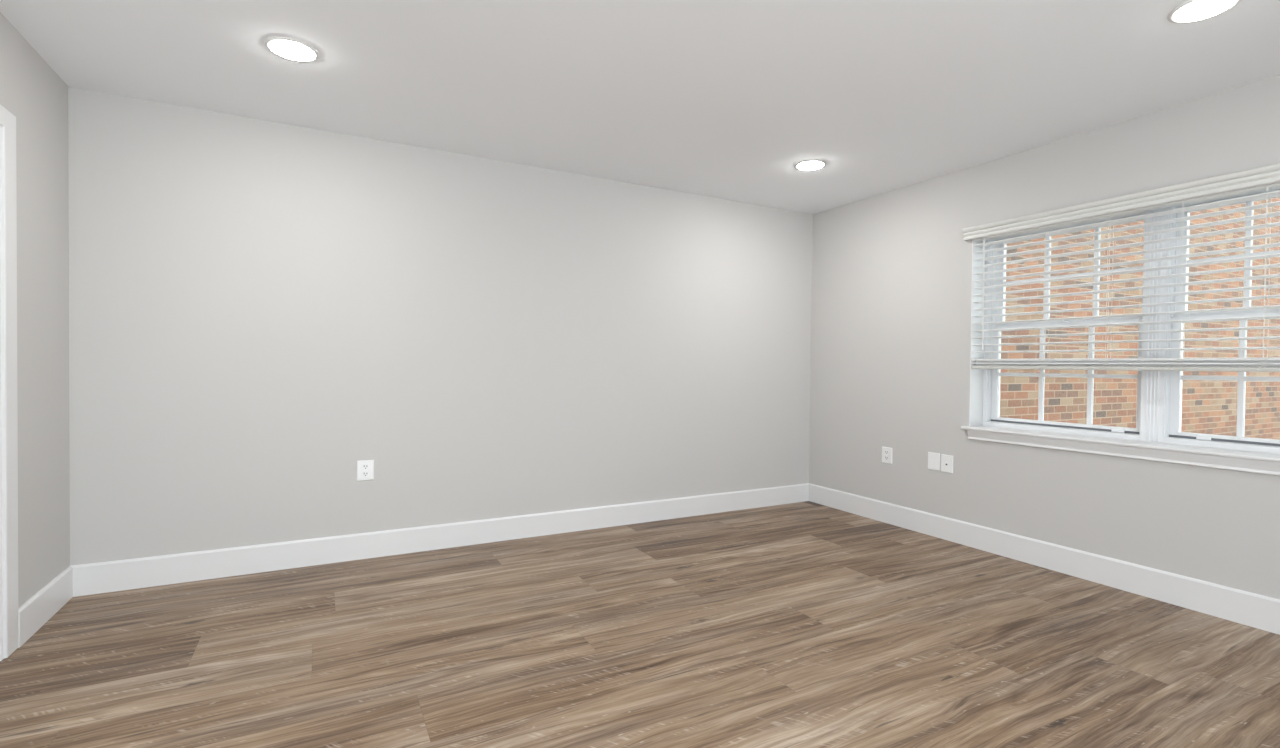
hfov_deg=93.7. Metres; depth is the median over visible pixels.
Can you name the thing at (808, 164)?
recessed light
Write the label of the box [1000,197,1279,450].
brick wall
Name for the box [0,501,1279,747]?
floor
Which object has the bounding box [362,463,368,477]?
receptacle
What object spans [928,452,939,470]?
blank plate
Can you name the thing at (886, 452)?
receptacle
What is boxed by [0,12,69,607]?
wall
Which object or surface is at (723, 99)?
ceiling
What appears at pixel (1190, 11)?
recessed light
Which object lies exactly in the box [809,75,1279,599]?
wall
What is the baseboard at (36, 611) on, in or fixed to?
attached to the wall at (31, 90)
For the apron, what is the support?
attached to the wall at (892, 270)
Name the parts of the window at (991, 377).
sash, sash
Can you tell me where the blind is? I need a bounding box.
[962,163,1279,371]
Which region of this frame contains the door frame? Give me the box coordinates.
[0,104,18,660]
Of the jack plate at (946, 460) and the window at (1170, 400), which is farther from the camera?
the jack plate at (946, 460)
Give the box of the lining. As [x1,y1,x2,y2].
[969,239,985,425]
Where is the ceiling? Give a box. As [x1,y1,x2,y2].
[0,0,1279,213]
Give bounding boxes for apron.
[967,430,1279,475]
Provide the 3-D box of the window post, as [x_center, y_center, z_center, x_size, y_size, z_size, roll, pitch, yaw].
[2.735,-0.271,3.156,0.145,1.250,0.060,0,1,-28]
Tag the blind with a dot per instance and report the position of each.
(1266, 177)
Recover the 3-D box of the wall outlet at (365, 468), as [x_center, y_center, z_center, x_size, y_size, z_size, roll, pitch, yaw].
[-1.597,0.561,3.490,0.091,0.117,0.009,0,1,-28]
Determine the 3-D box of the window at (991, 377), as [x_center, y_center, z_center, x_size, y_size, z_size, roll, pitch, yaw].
[2.517,-0.279,3.569,0.140,1.250,0.875,0,1,-28]
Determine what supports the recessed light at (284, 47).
in the ceiling
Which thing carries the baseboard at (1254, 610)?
attached to the wall at (892, 270)
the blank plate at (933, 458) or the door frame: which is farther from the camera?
the blank plate at (933, 458)
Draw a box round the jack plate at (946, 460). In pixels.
[941,454,953,472]
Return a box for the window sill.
[961,426,1279,461]
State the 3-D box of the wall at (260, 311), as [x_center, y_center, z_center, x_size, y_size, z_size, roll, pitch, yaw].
[-0.596,-0.143,4.085,5.152,2.442,0.120,0,1,-28]
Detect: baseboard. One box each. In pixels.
[18,566,72,647]
[71,483,809,596]
[809,484,1279,634]
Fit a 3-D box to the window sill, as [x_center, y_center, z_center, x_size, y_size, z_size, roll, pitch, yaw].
[2.594,0.364,3.092,0.173,0.020,1.882,0,1,-28]
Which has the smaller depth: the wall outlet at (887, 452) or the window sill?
the window sill
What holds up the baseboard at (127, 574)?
attached to the wall at (260, 311)
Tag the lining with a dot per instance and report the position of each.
(976, 375)
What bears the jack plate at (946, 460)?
attached to the wall at (892, 270)
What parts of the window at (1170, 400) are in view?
sash, sash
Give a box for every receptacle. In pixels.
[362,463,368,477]
[884,450,888,460]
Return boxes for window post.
[1144,208,1163,442]
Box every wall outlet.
[357,460,373,480]
[882,447,892,463]
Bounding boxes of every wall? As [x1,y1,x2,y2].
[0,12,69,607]
[68,87,812,565]
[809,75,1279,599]
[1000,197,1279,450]
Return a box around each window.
[982,211,1149,440]
[1158,187,1279,453]
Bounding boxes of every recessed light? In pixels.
[264,37,318,61]
[795,160,825,169]
[1168,0,1240,23]

